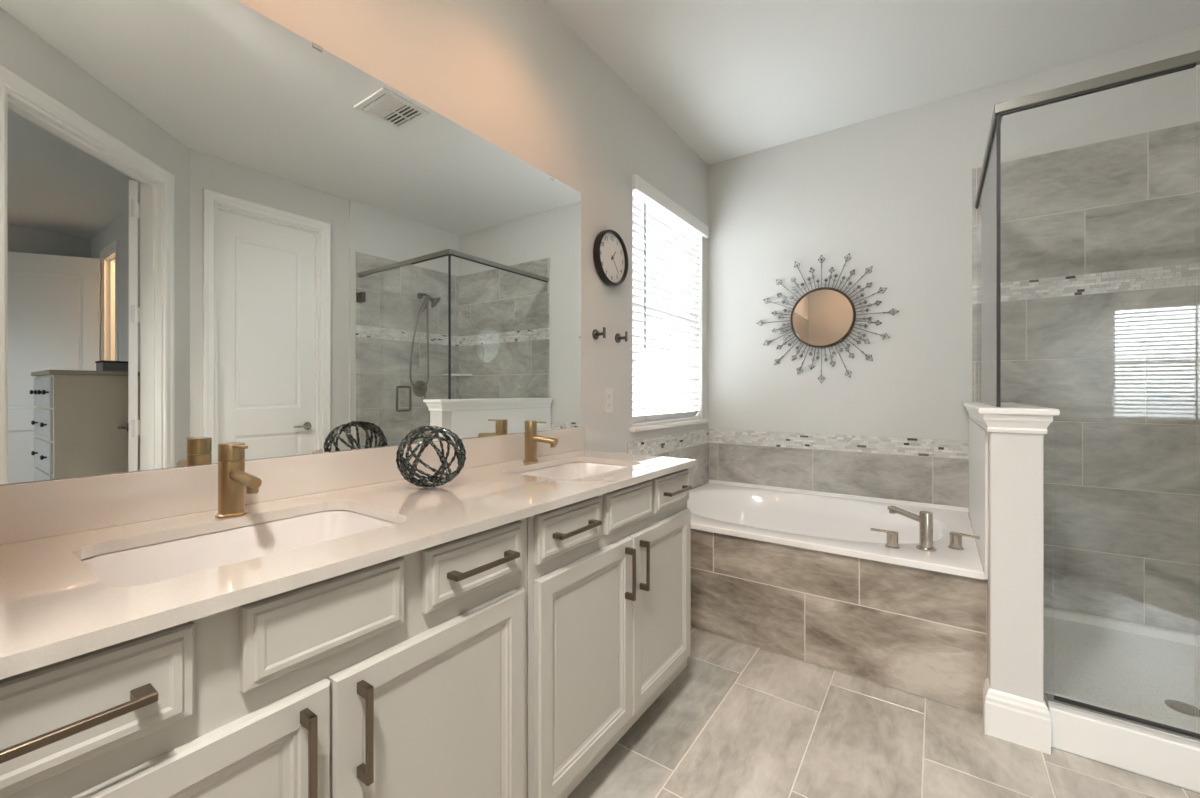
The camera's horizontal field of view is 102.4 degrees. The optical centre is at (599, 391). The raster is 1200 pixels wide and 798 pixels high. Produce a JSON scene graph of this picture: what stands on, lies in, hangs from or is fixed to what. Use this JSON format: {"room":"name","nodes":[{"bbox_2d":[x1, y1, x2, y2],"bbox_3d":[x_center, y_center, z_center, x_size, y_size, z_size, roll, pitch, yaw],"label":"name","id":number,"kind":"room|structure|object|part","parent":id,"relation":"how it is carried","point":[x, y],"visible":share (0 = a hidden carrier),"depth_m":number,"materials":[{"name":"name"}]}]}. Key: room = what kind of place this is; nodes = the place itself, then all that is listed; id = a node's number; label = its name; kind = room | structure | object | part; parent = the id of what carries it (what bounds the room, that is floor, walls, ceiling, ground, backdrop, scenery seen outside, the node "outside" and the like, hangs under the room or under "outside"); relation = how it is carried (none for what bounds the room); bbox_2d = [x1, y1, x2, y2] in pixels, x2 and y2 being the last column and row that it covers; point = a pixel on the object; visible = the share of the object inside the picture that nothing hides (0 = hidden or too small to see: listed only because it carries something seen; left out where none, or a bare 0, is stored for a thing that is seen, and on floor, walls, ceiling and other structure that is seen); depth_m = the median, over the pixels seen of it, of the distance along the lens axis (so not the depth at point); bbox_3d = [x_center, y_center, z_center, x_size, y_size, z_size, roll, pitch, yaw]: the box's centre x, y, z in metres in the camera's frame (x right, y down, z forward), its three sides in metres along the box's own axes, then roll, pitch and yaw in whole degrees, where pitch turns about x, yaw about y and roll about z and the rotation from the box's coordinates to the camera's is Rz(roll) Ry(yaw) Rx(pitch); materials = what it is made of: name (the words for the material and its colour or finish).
{"room":"bathroom","nodes":[
{"label":"bathroom","id":0,"kind":"room"},
{"bbox_2d":[174,0,708,489],"bbox_3d":[-0.235,-0.220,2.066,0.149,2.729,3.520,0,0,35],"label":"wall","id":1,"kind":"structure","parent":0,"point":[512,74],"depth_m":2.08,"materials":[{"name":"white paint"}]},
{"bbox_2d":[0,0,580,484],"bbox_3d":[-0.593,-0.365,1.429,0.008,1.047,1.775,0,0,35],"label":"wall mirror","id":2,"kind":"object","parent":1,"relation":"attached to","point":[217,226],"visible":1,"depth_m":1.10,"materials":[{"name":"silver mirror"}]},
{"bbox_2d":[0,427,584,544],"bbox_3d":[-0.585,0.208,1.432,0.018,0.099,1.790,0,0,35],"label":"backsplash","id":3,"kind":"structure","parent":1,"relation":"attached to","point":[46,508],"depth_m":1.02,"materials":[{"name":"stone"}]},
{"bbox_2d":[592,327,605,339],"bbox_3d":[0.001,-0.270,2.240,0.056,0.054,0.048,0,0,35],"label":"robe hook","id":4,"kind":"object","parent":1,"relation":"attached to","point":[595,333],"visible":1,"depth_m":2.24,"materials":[{"name":"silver metal"}]},
{"bbox_3d":[-0.019,-0.267,2.254,0.007,0.048,0.048,0,0,35],"label":"mount plate","id":5,"kind":"part","parent":4,"relation":"part of","materials":[{"name":"brown metal"}]},
{"bbox_3d":[0.003,-0.272,2.239,0.050,0.050,0.014,0,0,35],"label":"hook arm","id":6,"kind":"part","parent":4,"relation":"part of","materials":[{"name":"brown metal"}]},
{"bbox_2d":[604,389,612,412],"bbox_3d":[0.043,0.046,2.342,0.008,0.118,0.072,0,0,35],"label":"wall outlet","id":7,"kind":"object","parent":1,"relation":"attached to","point":[608,393],"visible":1,"depth_m":2.33,"materials":[{"name":"white plastic"}]},
{"bbox_2d":[593,229,628,285],"bbox_3d":[0.055,-0.645,2.333,0.038,0.266,0.266,0,0,35],"label":"wall clock","id":8,"kind":"object","parent":1,"relation":"attached to","point":[610,255],"visible":1,"depth_m":2.32,"materials":[{"name":"black plastic"}]},
{"bbox_2d":[615,331,627,342],"bbox_3d":[0.111,-0.270,2.398,0.056,0.054,0.048,0,0,35],"label":"robe hook","id":9,"kind":"object","parent":1,"relation":"attached to","point":[618,337],"visible":1,"depth_m":2.39,"materials":[{"name":"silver metal"}]},
{"bbox_3d":[0.091,-0.267,2.412,0.007,0.048,0.048,0,0,35],"label":"mount plate","id":10,"kind":"part","parent":9,"relation":"part of","materials":[{"name":"brown metal"}]},
{"bbox_2d":[630,371,707,431],"bbox_3d":[0.395,-0.449,2.937,0.155,1.322,0.980,0,0,35],"label":"window","id":11,"kind":"structure","parent":1,"relation":"in","point":[695,421],"depth_m":2.83,"materials":[{"name":"white paint"}]},
{"bbox_3d":[0.411,0.200,2.925,0.114,0.024,0.980,0,0,35],"label":"sill","id":12,"kind":"part","parent":11,"relation":"part of","materials":[{"name":"white paint"}]},
{"bbox_2d":[632,174,708,426],"bbox_3d":[0.431,-0.473,2.932,0.090,1.318,0.977,0,0,35],"label":"window blind","id":13,"kind":"object","parent":1,"relation":"attached to","point":[665,252],"visible":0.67,"depth_m":2.87,"materials":[{"name":"white"}]},
{"bbox_3d":[0.406,0.178,2.929,0.048,0.016,0.908,0,0,35],"label":"rail","id":14,"kind":"part","parent":13,"relation":"part of","materials":[{"name":"white"}]},
{"bbox_3d":[0.406,-1.084,2.929,0.052,0.048,0.912,0,0,35],"label":"head rail","id":15,"kind":"part","parent":13,"relation":"part of","materials":[{"name":"white paint"}]},
{"bbox_2d":[542,0,1199,164],"bbox_3d":[1.419,-1.634,-0.886,6.240,0.100,6.470,0,0,35],"label":"ceiling","id":16,"kind":"structure","parent":0,"point":[731,79],"depth_m":2.23,"materials":[{"name":"white paint"}]},
{"bbox_2d":[567,627,1199,797],"bbox_3d":[1.419,1.205,-0.886,6.240,0.120,6.470,0,0,35],"label":"floor","id":17,"kind":"structure","parent":0,"point":[740,720],"depth_m":1.55,"materials":[{"name":"grey tile"}]},
{"bbox_2d":[0,518,526,797],"bbox_3d":[-0.613,0.713,0.898,0.578,0.865,0.870,0,0,35],"label":"vanity cabinet","id":18,"kind":"object","parent":17,"relation":"on","point":[405,676],"visible":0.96,"depth_m":0.72,"materials":[{"name":"grey paint"}]},
{"bbox_3d":[-0.566,0.349,0.493,0.034,0.011,0.165,0,0,35],"label":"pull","id":19,"kind":"part","parent":18,"relation":"part of","materials":[{"name":"brown metal"}]},
{"bbox_3d":[-0.584,0.349,0.506,0.020,0.115,0.250,0,0,35],"label":"drawer","id":20,"kind":"part","parent":18,"relation":"part of","materials":[{"name":"grey paint"}]},
{"bbox_3d":[-0.537,0.720,0.574,0.020,0.550,0.414,0,0,35],"label":"door","id":21,"kind":"part","parent":18,"relation":"part of","materials":[{"name":"grey paint"}]},
{"bbox_3d":[-0.421,0.541,0.697,0.034,0.152,0.011,0,0,35],"label":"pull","id":22,"kind":"part","parent":18,"relation":"part of","materials":[{"name":"brown metal"}]},
{"bbox_2d":[0,427,696,679],"bbox_3d":[-0.361,0.219,1.276,0.565,0.120,1.790,0,0,35],"label":"countertop","id":23,"kind":"structure","parent":18,"relation":"on","point":[54,608],"depth_m":0.90,"materials":[{"name":"stone"}]},
{"bbox_2d":[215,442,261,518],"bbox_3d":[-0.730,0.183,0.978,0.150,0.150,0.055,0,0,35],"label":"sink faucet","id":24,"kind":"object","parent":23,"relation":"on","point":[233,478],"visible":1,"depth_m":0.98,"materials":[{"name":"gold metal"}]},
{"bbox_3d":[-0.750,0.126,0.992,0.092,0.035,0.045,0,0,35],"label":"lever handle","id":25,"kind":"part","parent":24,"relation":"part of","materials":[{"name":"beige metal"}]},
{"bbox_3d":[-0.714,0.179,0.967,0.112,0.040,0.022,0,0,35],"label":"spout","id":26,"kind":"part","parent":24,"relation":"part of","materials":[{"name":"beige metal"}]},
{"bbox_2d":[81,510,396,586],"bbox_3d":[-0.624,0.345,0.886,0.350,0.130,0.480,0,0,35],"label":"sink","id":27,"kind":"object","parent":23,"relation":"in","point":[153,563],"visible":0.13,"depth_m":0.96,"materials":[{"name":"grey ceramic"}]},
{"bbox_2d":[396,426,465,487],"bbox_3d":[-0.455,0.174,1.296,0.180,0.164,0.181,0,0,35],"label":"decorative ball","id":28,"kind":"object","parent":23,"relation":"on","point":[460,454],"visible":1,"depth_m":1.28,"materials":[{"name":"metal"}]},
{"bbox_2d":[523,420,557,462],"bbox_3d":[-0.216,0.183,1.750,0.150,0.150,0.055,0,0,35],"label":"sink faucet","id":29,"kind":"object","parent":23,"relation":"on","point":[531,438],"visible":1,"depth_m":1.76,"materials":[{"name":"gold metal"}]},
{"bbox_3d":[-0.236,0.126,1.764,0.092,0.035,0.045,0,0,35],"label":"lever handle","id":30,"kind":"part","parent":29,"relation":"part of","materials":[{"name":"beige metal"}]},
{"bbox_3d":[-0.200,0.179,1.739,0.112,0.040,0.022,0,0,35],"label":"spout","id":31,"kind":"part","parent":29,"relation":"part of","materials":[{"name":"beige metal"}]},
{"bbox_2d":[515,462,627,479],"bbox_3d":[-0.086,0.345,1.657,0.350,0.130,0.480,0,0,35],"label":"sink","id":32,"kind":"object","parent":23,"relation":"in","point":[574,470],"visible":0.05,"depth_m":1.85,"materials":[{"name":"grey ceramic"}]},
{"bbox_3d":[-0.373,0.541,0.766,0.034,0.152,0.011,0,0,35],"label":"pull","id":33,"kind":"part","parent":18,"relation":"part of","materials":[{"name":"brown metal"}]},
{"bbox_3d":[-0.296,0.720,0.919,0.020,0.550,0.420,0,0,35],"label":"door","id":34,"kind":"part","parent":18,"relation":"part of","materials":[{"name":"grey paint"}]},
{"bbox_3d":[-0.249,0.349,0.986,0.020,0.115,0.250,0,0,35],"label":"drawer","id":35,"kind":"part","parent":18,"relation":"part of","materials":[{"name":"grey paint"}]},
{"bbox_3d":[-0.231,0.349,0.973,0.034,0.011,0.165,0,0,35],"label":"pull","id":36,"kind":"part","parent":18,"relation":"part of","materials":[{"name":"brown metal"}]},
{"bbox_2d":[527,468,691,797],"bbox_3d":[-0.111,0.713,1.616,0.578,0.865,0.874,0,0,35],"label":"vanity cabinet","id":37,"kind":"object","parent":17,"relation":"on","point":[609,574],"visible":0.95,"depth_m":1.34,"materials":[{"name":"grey paint"}]},
{"bbox_3d":[-0.074,0.349,1.237,0.020,0.115,0.255,0,0,35],"label":"drawer","id":38,"kind":"part","parent":37,"relation":"part of","materials":[{"name":"grey paint"}]},
{"bbox_3d":[-0.056,0.349,1.225,0.034,0.011,0.165,0,0,35],"label":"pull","id":39,"kind":"part","parent":37,"relation":"part of","materials":[{"name":"brown metal"}]},
{"bbox_3d":[-0.028,0.720,1.304,0.020,0.550,0.422,0,0,35],"label":"door","id":40,"kind":"part","parent":37,"relation":"part of","materials":[{"name":"grey paint"}]},
{"bbox_3d":[0.090,0.541,1.430,0.034,0.152,0.011,0,0,35],"label":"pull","id":41,"kind":"part","parent":37,"relation":"part of","materials":[{"name":"brown metal"}]},
{"bbox_3d":[0.138,0.541,1.499,0.034,0.152,0.011,0,0,35],"label":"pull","id":42,"kind":"part","parent":37,"relation":"part of","materials":[{"name":"brown metal"}]},
{"bbox_3d":[0.215,0.720,1.653,0.020,0.550,0.420,0,0,35],"label":"door","id":43,"kind":"part","parent":37,"relation":"part of","materials":[{"name":"grey paint"}]},
{"bbox_3d":[0.257,0.349,1.712,0.020,0.115,0.263,0,0,35],"label":"drawer","id":44,"kind":"part","parent":37,"relation":"part of","materials":[{"name":"grey paint"}]},
{"bbox_3d":[0.275,0.349,1.700,0.034,0.011,0.165,0,0,35],"label":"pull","id":45,"kind":"part","parent":37,"relation":"part of","materials":[{"name":"brown metal"}]},
{"bbox_2d":[687,479,984,579],"bbox_3d":[1.052,0.832,2.522,1.440,0.442,1.037,0,0,35],"label":"bathtub","id":46,"kind":"object","parent":17,"relation":"on","point":[836,523],"visible":0.44,"depth_m":2.68,"materials":[{"name":"white ceramic"}]},
{"bbox_2d":[870,506,979,551],"bbox_3d":[1.314,0.558,1.956,0.367,0.149,0.186,0,0,35],"label":"tub faucet","id":47,"kind":"object","parent":46,"relation":"on","point":[925,518],"visible":1,"depth_m":1.93,"materials":[{"name":"silver metal"}]},
{"bbox_3d":[1.168,0.602,1.976,0.104,0.063,0.052,0,0,35],"label":"valve handle","id":48,"kind":"part","parent":47,"relation":"part of","materials":[{"name":"silver metal"}]},
{"bbox_3d":[1.283,0.512,2.019,0.034,0.034,0.155,0,0,-18],"label":"spout","id":49,"kind":"part","parent":47,"relation":"part of","materials":[{"name":"silver metal"}]},
{"bbox_3d":[1.310,0.558,1.937,0.068,0.149,0.068,0,0,35],"label":"spout post","id":50,"kind":"part","parent":47,"relation":"part of","materials":[{"name":"silver metal"}]},
{"bbox_3d":[1.456,0.602,1.930,0.103,0.063,0.056,0,0,35],"label":"valve handle","id":51,"kind":"part","parent":47,"relation":"part of","materials":[{"name":"silver metal"}]},
{"bbox_2d":[1044,606,1199,792],"bbox_3d":[2.188,1.081,1.699,1.079,0.128,1.091,0,0,35],"label":"shower pan","id":52,"kind":"object","parent":17,"relation":"on","point":[1151,673],"visible":0.82,"depth_m":1.79,"materials":[{"name":"white paint"}]},
{"bbox_2d":[975,50,1199,743],"bbox_3d":[2.137,0.012,1.730,1.197,2.008,1.098,0,0,35],"label":"shower enclosure","id":53,"kind":"object","parent":52,"relation":"on","point":[988,195],"visible":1,"depth_m":1.67,"materials":[{"name":"silver glass"}]},
{"bbox_3d":[1.677,-0.456,2.093,0.008,1.018,1.028,0,0,35],"label":"glass","id":54,"kind":"part","parent":53,"relation":"part of","materials":[{"name":"clear glass"}]},
{"bbox_3d":[2.152,-0.976,1.751,1.196,0.032,1.046,0,0,35],"label":"header rail","id":55,"kind":"part","parent":53,"relation":"part of","materials":[{"name":"silver metal"}]},
{"bbox_2d":[1044,606,1199,730],"bbox_3d":[2.222,1.081,1.749,1.079,0.056,0.971,0,0,35],"label":"basin","id":56,"kind":"object","parent":52,"relation":"in","point":[1140,669],"depth_m":1.94,"materials":[{"name":"white plastic"}]},
{"bbox_2d":[708,26,1199,634],"bbox_3d":[1.937,-0.220,2.618,2.800,2.729,0.129,0,0,35],"label":"wall","id":57,"kind":"structure","parent":0,"point":[1100,191],"depth_m":2.44,"materials":[{"name":"white paint"}]},
{"bbox_2d":[756,253,898,382],"bbox_3d":[1.353,-0.443,2.938,0.800,0.785,0.031,0,0,35],"label":"sunburst mirror","id":58,"kind":"object","parent":57,"relation":"attached to","point":[823,317],"visible":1,"depth_m":2.93,"materials":[{"name":"silver metal"}]},
{"bbox_3d":[1.353,-0.450,2.938,0.367,0.367,0.031,0,0,35],"label":"frame","id":59,"kind":"part","parent":58,"relation":"part of","materials":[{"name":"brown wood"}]},
{"bbox_2d":[963,402,1059,754],"bbox_3d":[1.673,0.600,2.022,0.198,1.090,1.150,0,0,35],"label":"pillar","id":60,"kind":"structure","parent":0,"point":[1006,442],"depth_m":1.58,"materials":[{"name":"white paint"}]},
{"bbox_2d":[691,529,986,714],"bbox_3d":[0.785,0.903,2.141,1.457,0.484,0.070,0,0,35],"label":"tub surround","id":61,"kind":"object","parent":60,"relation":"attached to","point":[921,632],"depth_m":1.94,"materials":[{"name":"grey tile"}]},
{"bbox_3d":[1.646,0.397,2.108,0.008,0.516,1.040,0,0,35],"label":"splash panel","id":62,"kind":"part","parent":60,"relation":"part of","materials":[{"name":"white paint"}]},
{"bbox_3d":[1.379,1.070,1.602,0.164,0.150,0.090,0,0,35],"label":"moulding","id":63,"kind":"part","parent":60,"relation":"part of","materials":[{"name":"white paint"}]}
]}

